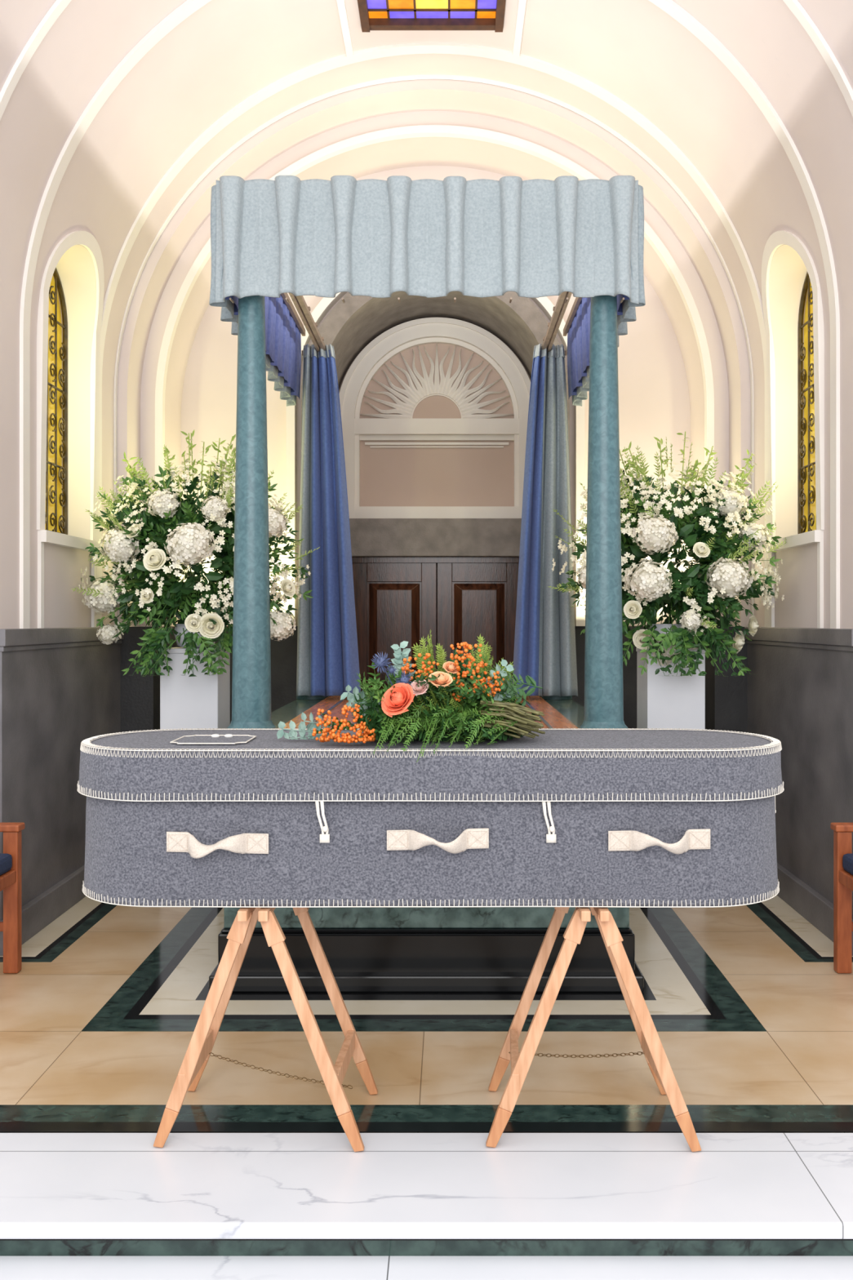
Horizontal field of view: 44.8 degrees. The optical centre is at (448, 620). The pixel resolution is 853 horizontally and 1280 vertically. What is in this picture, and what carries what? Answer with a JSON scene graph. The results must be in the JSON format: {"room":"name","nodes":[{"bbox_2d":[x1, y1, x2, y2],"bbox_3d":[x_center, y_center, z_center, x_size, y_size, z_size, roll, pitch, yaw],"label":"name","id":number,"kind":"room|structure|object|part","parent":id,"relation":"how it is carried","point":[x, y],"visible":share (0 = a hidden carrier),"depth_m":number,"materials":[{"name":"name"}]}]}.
{"room":"funeral chapel","nodes":[
{"label":"funeral chapel","id":0,"kind":"room"},
{"bbox_2d":[0,0,227,628],"bbox_3d":[-1.946,-0.862,5.640,1.134,4.804,1.720,0,0,0],"label":"wall","id":1,"kind":"structure","parent":0,"point":[159,108],"depth_m":5.46,"materials":[{"name":"paint"}]},
{"bbox_2d":[0,865,86,955],"bbox_3d":[-2.083,1.460,5.615,0.120,0.160,1.750,0,0,0],"label":"baseboard","id":2,"kind":"structure","parent":1,"relation":"attached to","point":[43,909],"depth_m":5.25,"materials":[{"name":"stone"}]},
{"bbox_2d":[0,894,102,956],"bbox_3d":[-2.693,1.544,5.615,1.600,0.011,1.770,0,0,0],"label":"trim","id":3,"kind":"structure","parent":1,"relation":"attached to","point":[56,928],"depth_m":5.18,"materials":[{"name":"beige stone"}]},
{"bbox_2d":[44,268,67,534],"bbox_3d":[-2.248,-1.260,5.675,0.059,1.600,0.750,0,0,0],"label":"window","id":4,"kind":"structure","parent":1,"relation":"in","point":[54,495],"depth_m":5.90,"materials":[{"name":"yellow glass"}]},
{"bbox_2d":[0,902,116,962],"bbox_3d":[-2.643,1.544,5.580,1.700,0.011,1.840,0,0,0],"label":"trim","id":5,"kind":"structure","parent":1,"relation":"attached to","point":[71,938],"depth_m":5.03,"materials":[{"name":"green stone"}]},
{"bbox_2d":[0,626,123,919],"bbox_3d":[-2.091,0.790,5.623,0.105,1.500,1.746,0,0,0],"label":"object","id":6,"kind":"structure","parent":1,"relation":"attached to","point":[60,687],"depth_m":5.33,"materials":[{"name":"stone"}]},
{"bbox_2d":[37,542,96,628],"bbox_3d":[-2.094,-0.180,5.675,0.038,0.440,0.830,0,0,0],"label":"trim","id":7,"kind":"structure","parent":1,"relation":"attached to","point":[40,544],"depth_m":5.27,"materials":[{"name":"white paint"}]},
{"bbox_2d":[37,529,101,552],"bbox_3d":[-2.220,-0.430,5.675,0.345,0.060,0.830,0,0,0],"label":"trim","id":8,"kind":"structure","parent":1,"relation":"attached to","point":[46,536],"depth_m":5.53,"materials":[{"name":"white paint"}]},
{"bbox_2d":[36,231,104,541],"bbox_3d":[-2.037,-1.285,5.675,0.172,1.650,0.850,0,0,0],"label":"trim","id":9,"kind":"structure","parent":1,"relation":"attached to","point":[84,238],"depth_m":5.35,"materials":[{"name":"white paint"}]},
{"bbox_2d":[81,906,766,1031],"bbox_3d":[-0.093,1.544,5.537,2.570,0.011,3.325,0,0,0],"label":"trim","id":10,"kind":"structure","parent":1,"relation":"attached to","point":[739,1017],"depth_m":3.98,"materials":[{"name":"green stone"}]},
{"bbox_2d":[19,0,839,628],"bbox_3d":[-0.093,-1.700,5.080,4.060,3.480,0.080,0,0,0],"label":"trim","id":11,"kind":"structure","parent":1,"relation":"attached to","point":[188,7],"depth_m":5.06,"materials":[{"name":"white paint"}]},
{"bbox_2d":[96,42,769,626],"bbox_3d":[-0.093,-1.700,6.145,4.060,3.480,0.090,0,0,0],"label":"trim","id":12,"kind":"structure","parent":1,"relation":"attached to","point":[338,61],"depth_m":6.13,"materials":[{"name":"white paint"}]},
{"bbox_2d":[113,74,754,624],"bbox_3d":[-0.093,-1.700,6.478,4.060,3.480,0.035,0,0,0],"label":"trim","id":13,"kind":"structure","parent":1,"relation":"attached to","point":[301,105],"depth_m":6.46,"materials":[{"name":"white paint"}]},
{"bbox_2d":[117,79,751,626],"bbox_3d":[-0.093,-1.145,6.640,4.840,5.370,0.280,0,0,0],"label":"arch","id":14,"kind":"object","parent":1,"relation":"attached to","point":[314,119],"depth_m":6.55,"materials":[{"name":"paint"}]},
{"bbox_2d":[0,1133,852,1239],"bbox_3d":[-0.093,1.561,2.877,6.800,0.042,0.473,0,0,0],"label":"step","id":15,"kind":"structure","parent":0,"point":[53,1185],"depth_m":2.81,"materials":[{"name":"white stone"}]},
{"bbox_2d":[485,906,701,1151],"bbox_3d":[0.420,1.189,3.192,0.623,0.697,0.406,0,0,0],"label":"trestle","id":16,"kind":"object","parent":15,"relation":"on","point":[655,1054],"visible":0.88,"depth_m":3.03,"materials":[{"name":"brown wood"}]},
{"bbox_3d":[0.271,1.194,3.373,0.283,0.688,0.029,0,0,4],"label":"leg","id":17,"kind":"part","parent":16,"relation":"part of","materials":[{"name":"brown wood"}]},
{"bbox_3d":[0.424,1.406,3.350,0.462,0.024,0.012,0,0,0],"label":"chain","id":18,"kind":"part","parent":16,"relation":"part of","materials":[{"name":"metal"}]},
{"bbox_3d":[0.397,0.857,3.185,0.028,0.031,0.390,0,0,0],"label":"rail","id":19,"kind":"part","parent":16,"relation":"part of","materials":[{"name":"brown wood"}]},
{"bbox_3d":[0.452,0.857,3.185,0.028,0.031,0.390,0,0,0],"label":"rail","id":20,"kind":"part","parent":16,"relation":"part of","materials":[{"name":"brown wood"}]},
{"bbox_3d":[0.576,1.194,3.349,0.279,0.687,0.029,0,0,-4],"label":"leg","id":21,"kind":"part","parent":16,"relation":"part of","materials":[{"name":"brown wood"}]},
{"bbox_3d":[0.583,1.193,3.016,0.299,0.689,0.030,0,0,6],"label":"leg","id":22,"kind":"part","parent":16,"relation":"part of","materials":[{"name":"brown wood"}]},
{"bbox_2d":[0,905,852,1133],"bbox_3d":[-0.093,1.640,5.606,6.800,0.200,4.987,0,0,0],"label":"floor","id":23,"kind":"structure","parent":0,"point":[804,1055],"depth_m":3.68,"materials":[{"name":"beige tile"}]},
{"bbox_2d":[0,822,24,973],"bbox_3d":[-2.115,1.064,4.330,0.495,0.948,0.460,0,0,0],"label":"chair","id":24,"kind":"object","parent":23,"relation":"on","point":[11,859],"visible":1,"depth_m":4.50,"materials":[{"name":"brown wood"}]},
{"bbox_2d":[0,853,12,875],"bbox_3d":[-2.103,1.048,4.330,0.420,0.075,0.340,0,0,0],"label":"cushion","id":25,"kind":"object","parent":24,"relation":"on","point":[6,860],"depth_m":4.43,"materials":[{"name":"blue fabric"}]},
{"bbox_3d":[-2.118,1.113,4.330,0.470,0.055,0.420,0,0,0],"label":"seat","id":26,"kind":"part","parent":24,"relation":"part of","materials":[{"name":"brown wood"}]},
{"bbox_3d":[-1.911,1.229,4.525,0.065,0.618,0.050,0,0,0],"label":"leg","id":27,"kind":"part","parent":24,"relation":"part of","materials":[{"name":"brown wood"}]},
{"bbox_3d":[-2.106,0.905,4.525,0.475,0.030,0.070,0,0,0],"label":"armrest","id":28,"kind":"part","parent":24,"relation":"part of","materials":[{"name":"brown wood"}]},
{"bbox_2d":[160,647,230,729],"bbox_3d":[-1.419,0.847,5.800,0.324,1.383,0.324,0,0,0],"label":"pedestal","id":29,"kind":"object","parent":23,"relation":"on","point":[199,701],"visible":0.34,"depth_m":5.64,"materials":[{"name":"white paint"}]},
{"bbox_2d":[71,430,319,676],"bbox_3d":[-1.384,-0.389,5.725,1.333,1.358,0.946,0,0,0],"label":"flower arrangement","id":30,"kind":"object","parent":29,"relation":"on","point":[172,531],"visible":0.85,"depth_m":5.58,"materials":[{"name":"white plant"}]},
{"bbox_2d":[173,623,214,648],"bbox_3d":[-1.419,0.086,5.800,0.240,0.133,0.240,0,0,0],"label":"bowl","id":31,"kind":"object","parent":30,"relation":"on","point":[178,628],"depth_m":5.71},
{"bbox_2d":[153,907,377,1151],"bbox_3d":[-0.547,1.189,3.192,0.632,0.697,0.406,0,0,0],"label":"trestle","id":32,"kind":"object","parent":23,"relation":"on","point":[198,1051],"visible":0.91,"depth_m":3.03,"materials":[{"name":"brown wood"}]},
{"bbox_3d":[-0.722,1.194,3.041,0.285,0.688,0.030,0,0,-6],"label":"leg","id":33,"kind":"part","parent":32,"relation":"part of","materials":[{"name":"brown wood"}]},
{"bbox_3d":[-0.719,1.194,3.373,0.274,0.687,0.029,0,0,4],"label":"leg","id":34,"kind":"part","parent":32,"relation":"part of","materials":[{"name":"brown wood"}]},
{"bbox_3d":[-0.598,0.857,3.185,0.028,0.031,0.390,0,0,0],"label":"rail","id":35,"kind":"part","parent":32,"relation":"part of","materials":[{"name":"brown wood"}]},
{"bbox_3d":[-0.538,0.857,3.185,0.028,0.031,0.390,0,0,0],"label":"rail","id":36,"kind":"part","parent":32,"relation":"part of","materials":[{"name":"brown wood"}]},
{"bbox_3d":[-0.538,1.406,3.225,0.562,0.024,0.011,0,0,27],"label":"chain","id":37,"kind":"part","parent":32,"relation":"part of","materials":[{"name":"metal"}]},
{"bbox_3d":[-0.377,1.194,3.349,0.293,0.688,0.028,0,0,-4],"label":"leg","id":38,"kind":"part","parent":32,"relation":"part of","materials":[{"name":"brown wood"}]},
{"bbox_2d":[76,728,784,907],"bbox_3d":[-0.054,0.607,3.281,2.217,0.466,0.664,0,0,0],"label":"coffin","id":39,"kind":"object","parent":32,"relation":"on","point":[558,817],"visible":0.96,"depth_m":3.01,"materials":[{"name":"grey fabric"}]},
{"bbox_2d":[169,733,256,744],"bbox_3d":[-0.735,0.370,3.240,0.234,0.012,0.224,0,0,0],"label":"name plate","id":40,"kind":"object","parent":39,"relation":"on","point":[215,739],"visible":1,"depth_m":3.23,"materials":[{"name":"beige fabric"}]},
{"bbox_3d":[-0.671,0.647,2.976,0.296,0.067,0.052,0,0,0],"label":"handle","id":41,"kind":"part","parent":39,"relation":"part of","materials":[{"name":"beige fabric"}]},
{"bbox_2d":[276,629,545,762],"bbox_3d":[-0.114,0.218,3.203,0.843,0.383,0.496,0,0,0],"label":"bouquet","id":42,"kind":"object","parent":39,"relation":"on","point":[428,704],"visible":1,"depth_m":3.14,"materials":[{"name":"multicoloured plant"}]},
{"bbox_3d":[-0.055,0.451,3.300,2.204,0.147,0.617,0,0,0],"label":"lid","id":43,"kind":"part","parent":39,"relation":"part of","materials":[{"name":"grey fabric"}]},
{"bbox_3d":[-0.032,0.637,2.976,0.296,0.068,0.052,0,0,0],"label":"handle","id":44,"kind":"part","parent":39,"relation":"part of","materials":[{"name":"beige fabric"}]},
{"bbox_3d":[0.611,0.639,2.976,0.296,0.068,0.052,0,0,0],"label":"handle","id":45,"kind":"part","parent":39,"relation":"part of","materials":[{"name":"beige fabric"}]},
{"bbox_2d":[0,1104,852,1121],"bbox_3d":[-0.093,1.544,3.229,6.800,0.011,0.112,0,0,0],"label":"trim","id":46,"kind":"structure","parent":23,"relation":"on","point":[8,1113],"depth_m":3.24,"materials":[{"name":"green stone"}]},
{"bbox_2d":[0,1240,852,1256],"bbox_3d":[-0.093,1.661,2.886,6.800,0.158,0.453,0,0,0],"label":"trim","id":47,"kind":"structure","parent":23,"relation":"attached to","point":[7,1248],"depth_m":2.66,"materials":[{"name":"green stone"}]},
{"bbox_2d":[0,1239,852,1240],"bbox_3d":[-0.093,1.587,2.663,6.800,0.010,0.015,0,0,0],"label":"trim","id":48,"kind":"structure","parent":47,"relation":"attached to","point":[0,1239],"depth_m":2.65,"materials":[{"name":"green stone"}]},
{"bbox_2d":[0,1121,852,1133],"bbox_3d":[-0.093,1.544,3.143,6.800,0.011,0.060,0,0,0],"label":"trim","id":49,"kind":"structure","parent":23,"relation":"on","point":[5,1126],"depth_m":3.14,"materials":[{"name":"black stone"}]},
{"bbox_2d":[333,518,539,696],"bbox_3d":[-0.093,0.380,8.000,1.640,2.320,0.200,0,0,0],"label":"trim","id":50,"kind":"structure","parent":23,"relation":"on","point":[370,537],"depth_m":7.90,"materials":[{"name":"grey stone"}]},
{"bbox_2d":[338,317,530,518],"bbox_3d":[-0.093,-1.558,8.018,1.550,1.555,0.105,0,0,0],"label":"trim","id":51,"kind":"structure","parent":50,"relation":"on","point":[397,339],"depth_m":7.99,"materials":[{"name":"white paint"}]},
{"bbox_2d":[412,395,461,418],"bbox_3d":[-0.093,-1.655,8.054,0.380,0.190,0.018,0,0,0],"label":"trim","id":52,"kind":"structure","parent":51,"relation":"attached to","point":[437,406],"depth_m":8.05,"materials":[{"name":"beige paint"}]},
{"bbox_2d":[360,342,514,418],"bbox_3d":[-0.093,-1.855,8.041,1.197,0.610,0.042,0,0,0],"label":"trim","id":53,"kind":"structure","parent":51,"relation":"attached to","point":[459,396],"depth_m":8.03,"materials":[{"name":"white paint"}]},
{"bbox_2d":[338,332,531,506],"bbox_3d":[-0.093,-1.585,8.080,1.600,1.650,0.040,0,0,0],"label":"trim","id":54,"kind":"structure","parent":50,"relation":"on","point":[388,477],"depth_m":8.06,"materials":[{"name":"beige paint"}]},
{"bbox_2d":[351,556,519,563],"bbox_3d":[-0.093,0.525,7.995,1.400,2.030,0.050,0,0,0],"label":"trim","id":55,"kind":"structure","parent":50,"relation":"attached to","point":[354,559],"depth_m":7.97,"materials":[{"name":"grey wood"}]},
{"bbox_2d":[352,563,436,696],"bbox_3d":[-0.422,0.525,8.025,0.652,2.030,0.090,0,0,0],"label":"door","id":56,"kind":"structure","parent":55,"relation":"attached to","point":[395,603],"depth_m":8.00,"materials":[{"name":"brown wood"}]},
{"bbox_2d":[437,563,519,696],"bbox_3d":[0.236,0.525,8.025,0.652,2.030,0.090,0,0,0],"label":"door","id":57,"kind":"structure","parent":50,"relation":"attached to","point":[474,600],"depth_m":8.00,"materials":[{"name":"brown wood"}]},
{"bbox_2d":[635,647,705,729],"bbox_3d":[1.242,0.847,5.800,0.324,1.383,0.324,0,0,0],"label":"pedestal","id":58,"kind":"object","parent":23,"relation":"on","point":[673,701],"visible":0.33,"depth_m":5.64,"materials":[{"name":"white paint"}]},
{"bbox_2d":[547,431,786,676],"bbox_3d":[1.206,-0.374,5.758,1.294,1.329,0.961,0,0,-3],"label":"flower arrangement","id":59,"kind":"object","parent":58,"relation":"on","point":[697,593],"visible":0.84,"depth_m":5.55,"materials":[{"name":"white plant"}]},
{"bbox_2d":[649,623,689,641],"bbox_3d":[1.242,0.086,5.800,0.240,0.133,0.240,0,0,0],"label":"bowl","id":60,"kind":"object","parent":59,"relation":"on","point":[660,626],"depth_m":5.70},
{"bbox_2d":[831,822,852,973],"bbox_3d":[1.929,1.064,4.330,0.495,0.948,0.460,0,0,0],"label":"chair","id":61,"kind":"object","parent":23,"relation":"on","point":[842,834],"visible":1,"depth_m":4.50,"materials":[{"name":"brown wood"}]},
{"bbox_3d":[1.919,0.905,4.525,0.475,0.030,0.070,0,0,0],"label":"armrest","id":62,"kind":"part","parent":61,"relation":"part of","materials":[{"name":"brown wood"}]},
{"bbox_3d":[1.932,1.113,4.330,0.470,0.055,0.420,0,0,0],"label":"seat","id":63,"kind":"part","parent":61,"relation":"part of","materials":[{"name":"brown wood"}]},
{"bbox_2d":[842,853,852,875],"bbox_3d":[1.917,1.048,4.330,0.420,0.075,0.340,0,0,0],"label":"cushion","id":64,"kind":"object","parent":61,"relation":"on","point":[847,859],"depth_m":4.43,"materials":[{"name":"blue fabric"}]},
{"bbox_2d":[0,0,852,254],"bbox_3d":[-0.093,-2.620,4.900,4.840,2.420,3.200,0,0,0],"label":"ceiling","id":65,"kind":"structure","parent":0,"point":[233,50],"depth_m":5.53,"materials":[{"name":"paint"}]},
{"bbox_2d":[336,0,353,57],"bbox_3d":[-0.583,-3.359,5.610,0.040,0.070,0.980,0,0,0],"label":"trim","id":66,"kind":"structure","parent":65,"relation":"attached to","point":[341,6],"depth_m":5.80,"materials":[{"name":"white paint"}]},
{"bbox_2d":[0,0,852,119],"bbox_3d":[-0.093,-2.425,4.425,4.060,2.030,0.050,0,0,0],"label":"trim","id":67,"kind":"structure","parent":65,"relation":"attached to","point":[57,8],"depth_m":4.41,"materials":[{"name":"white paint"}]},
{"bbox_2d":[357,0,506,31],"bbox_3d":[-0.093,-3.388,5.540,0.800,0.085,0.680,0,0,0],"label":"trim","id":68,"kind":"structure","parent":65,"relation":"attached to","point":[367,24],"depth_m":5.83,"materials":[{"name":"brown metal"}]},
{"bbox_2d":[367,0,496,19],"bbox_3d":[-0.093,-3.398,5.515,0.710,0.018,0.630,0,0,0],"label":"window","id":69,"kind":"structure","parent":68,"relation":"attached to","point":[388,9],"depth_m":5.74,"materials":[{"name":"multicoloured glass"}]},
{"bbox_2d":[512,0,526,57],"bbox_3d":[0.397,-3.359,5.610,0.040,0.070,0.980,0,0,0],"label":"trim","id":70,"kind":"structure","parent":65,"relation":"attached to","point":[522,3],"depth_m":5.81,"materials":[{"name":"white paint"}]},
{"bbox_2d":[0,1256,852,1279],"bbox_3d":[-0.093,1.688,0.580,6.800,0.105,4.160,0,0,0],"label":"floor","id":71,"kind":"structure","parent":0,"point":[11,1268],"depth_m":2.61,"materials":[{"name":"white stone"}]},
{"bbox_2d":[180,165,690,626],"bbox_3d":[-0.093,-1.085,7.400,4.600,5.250,0.200,0,0,0],"label":"wall","id":72,"kind":"structure","parent":0,"point":[654,397],"depth_m":7.30,"materials":[{"name":"paint"}]},
{"bbox_2d":[120,626,297,732],"bbox_3d":[-1.558,0.790,6.895,1.070,1.500,0.830,0,0,0],"label":"trim","id":73,"kind":"structure","parent":72,"relation":"attached to","point":[140,695],"depth_m":6.48,"materials":[{"name":"stone"}]},
{"bbox_2d":[138,907,711,1014],"bbox_3d":[-0.093,1.544,5.618,2.234,0.011,3.164,0,0,0],"label":"trim","id":74,"kind":"structure","parent":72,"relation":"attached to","point":[673,993],"depth_m":4.18,"materials":[{"name":"beige stone"}]},
{"bbox_2d":[195,965,656,999],"bbox_3d":[-0.093,1.544,5.695,1.870,0.011,3.010,0,0,0],"label":"trim","id":75,"kind":"structure","parent":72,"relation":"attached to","point":[647,993],"depth_m":4.24,"materials":[{"name":"black stone"}]},
{"bbox_2d":[208,696,644,992],"bbox_3d":[-0.093,1.010,5.525,1.800,1.059,2.510,0,0,0],"label":"catafalque","id":76,"kind":"object","parent":75,"relation":"on","point":[366,949],"visible":0.34,"depth_m":4.30,"materials":[{"name":"black stone"}]},
{"bbox_2d":[208,175,645,728],"bbox_3d":[-0.093,-0.707,5.529,1.903,2.409,2.352,0,0,0],"label":"canopy","id":77,"kind":"object","parent":76,"relation":"on","point":[565,236],"visible":0.96,"depth_m":4.43,"materials":[{"name":"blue fabric"}]},
{"bbox_3d":[-0.783,-1.675,5.550,0.060,0.050,2.100,0,0,0],"label":"curtain rail","id":78,"kind":"part","parent":77,"relation":"part of","materials":[{"name":"brown wood"}]},
{"bbox_2d":[296,343,360,696],"bbox_3d":[-0.744,-0.609,6.358,0.403,2.164,0.161,0,0,2],"label":"curtain","id":79,"kind":"object","parent":77,"relation":"hanging from","point":[328,660],"visible":0.96,"depth_m":6.33,"materials":[{"name":"fabric"}]},
{"bbox_2d":[296,354,311,696],"bbox_3d":[-0.891,-0.594,6.360,0.105,2.133,0.154,0,0,0],"label":"drape","id":80,"kind":"object","parent":79,"relation":"hanging from","point":[304,672],"depth_m":6.33,"materials":[{"name":"fabric"}]},
{"bbox_2d":[512,343,577,696],"bbox_3d":[0.593,-0.609,6.358,0.412,2.164,0.172,0,0,0],"label":"curtain","id":81,"kind":"object","parent":77,"relation":"hanging from","point":[545,650],"visible":0.91,"depth_m":6.33,"materials":[{"name":"blue fabric"}]},
{"bbox_2d":[512,349,545,695],"bbox_3d":[0.493,-0.594,6.360,0.202,2.133,0.154,0,0,0],"label":"drape","id":82,"kind":"object","parent":81,"relation":"hanging from","point":[529,655],"depth_m":6.33,"materials":[{"name":"fabric"}]},
{"bbox_2d":[538,350,577,696],"bbox_3d":[0.671,-0.594,6.358,0.254,2.133,0.162,0,0,0],"label":"drape","id":83,"kind":"object","parent":81,"relation":"hanging from","point":[557,668],"depth_m":6.33,"materials":[{"name":"fabric"}]},
{"bbox_3d":[0.597,-1.675,5.550,0.060,0.050,2.100,0,0,0],"label":"curtain rail","id":84,"kind":"part","parent":77,"relation":"part of","materials":[{"name":"brown wood"}]},
{"bbox_3d":[-0.093,0.493,5.550,1.360,0.014,2.200,0,0,0],"label":"panel","id":85,"kind":"part","parent":76,"relation":"part of","materials":[{"name":"brown wood"}]},
{"bbox_2d":[140,111,728,626],"bbox_3d":[-0.093,-1.145,7.040,4.840,5.370,0.520,0,0,0],"label":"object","id":86,"kind":"structure","parent":72,"relation":"attached to","point":[384,156],"depth_m":6.88,"materials":[{"name":"paint"}]},
{"bbox_2d":[155,124,714,626],"bbox_3d":[-0.093,-1.600,6.791,3.660,3.280,0.058,0,0,0],"label":"trim","id":87,"kind":"structure","parent":72,"relation":"attached to","point":[422,131],"depth_m":6.76,"materials":[{"name":"white paint"}]},
{"bbox_2d":[301,291,569,696],"bbox_3d":[-0.093,-0.475,7.610,1.860,4.030,0.900,0,0,0],"label":"trim","id":88,"kind":"structure","parent":72,"relation":"attached to","point":[350,326],"depth_m":7.51,"materials":[{"name":"grey stone"}]},
{"bbox_2d":[286,291,584,626],"bbox_3d":[-0.093,-1.280,7.255,2.080,2.640,0.110,0,0,0],"label":"trim","id":89,"kind":"structure","parent":72,"relation":"attached to","point":[326,304],"depth_m":7.20,"materials":[{"name":"white paint"}]},
{"bbox_2d":[571,626,747,733],"bbox_3d":[1.372,0.790,6.895,1.070,1.500,0.830,0,0,0],"label":"wainscoting","id":90,"kind":"structure","parent":72,"relation":"attached to","point":[726,697],"depth_m":6.50,"materials":[{"name":"stone"}]},
{"bbox_2d":[436,563,437,671],"bbox_3d":[-0.093,-0.510,8.150,1.900,4.100,0.100,0,0,0],"label":"trim","id":91,"kind":"structure","parent":0,"point":[437,563],"depth_m":8.10,"materials":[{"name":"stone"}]},
{"bbox_2d":[640,0,852,628],"bbox_3d":[1.760,-0.862,5.640,1.134,4.804,1.720,0,0,0],"label":"wall","id":92,"kind":"structure","parent":0,"point":[703,108],"depth_m":5.49,"materials":[{"name":"paint"}]},
{"bbox_2d":[761,231,824,540],"bbox_3d":[1.851,-1.285,5.675,0.172,1.650,0.850,0,0,0],"label":"trim","id":93,"kind":"structure","parent":92,"relation":"attached to","point":[778,238],"depth_m":5.34,"materials":[{"name":"white paint"}]},
{"bbox_2d":[764,529,823,552],"bbox_3d":[2.034,-0.430,5.675,0.345,0.060,0.830,0,0,0],"label":"windowsill","id":94,"kind":"structure","parent":92,"relation":"attached to","point":[811,537],"depth_m":5.49,"materials":[{"name":"white paint"}]},
{"bbox_2d":[769,542,823,628],"bbox_3d":[1.908,-0.180,5.675,0.038,0.440,0.830,0,0,0],"label":"trim","id":95,"kind":"structure","parent":92,"relation":"attached to","point":[820,544],"depth_m":5.27,"materials":[{"name":"white paint"}]},
{"bbox_2d":[744,626,852,918],"bbox_3d":[1.905,0.790,5.623,0.105,1.500,1.746,0,0,0],"label":"wainscoting","id":96,"kind":"structure","parent":92,"relation":"attached to","point":[800,680],"depth_m":5.38,"materials":[{"name":"stone"}]},
{"bbox_2d":[746,902,852,962],"bbox_3d":[2.457,1.544,5.580,1.700,0.011,1.840,0,0,0],"label":"floor border","id":97,"kind":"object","parent":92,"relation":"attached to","point":[805,954],"depth_m":5.03,"materials":[{"name":"green stone"}]},
{"bbox_2d":[756,902,852,959],"bbox_3d":[2.492,1.544,5.600,1.630,0.011,1.800,0,0,0],"label":"floor border","id":98,"kind":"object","parent":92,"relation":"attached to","point":[766,908],"depth_m":5.07,"materials":[{"name":"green stone"}]},
{"bbox_2d":[798,271,816,533],"bbox_3d":[2.062,-1.260,5.675,0.059,1.600,0.750,0,0,0],"label":"window","id":99,"kind":"structure","parent":92,"relation":"in","point":[808,475],"depth_m":5.92,"materials":[{"name":"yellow glass"}]},
{"bbox_2d":[761,893,852,956],"bbox_3d":[2.507,1.544,5.615,1.600,0.011,1.770,0,0,0],"label":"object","id":100,"kind":"structure","parent":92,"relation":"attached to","point":[810,934],"depth_m":5.19,"materials":[{"name":"beige stone"}]},
{"bbox_2d":[776,862,852,955],"bbox_3d":[1.897,1.460,5.615,0.120,0.160,1.750,0,0,0],"label":"baseboard","id":101,"kind":"structure","parent":92,"relation":"attached to","point":[806,901],"depth_m":5.30,"materials":[{"name":"stone"}]}
]}

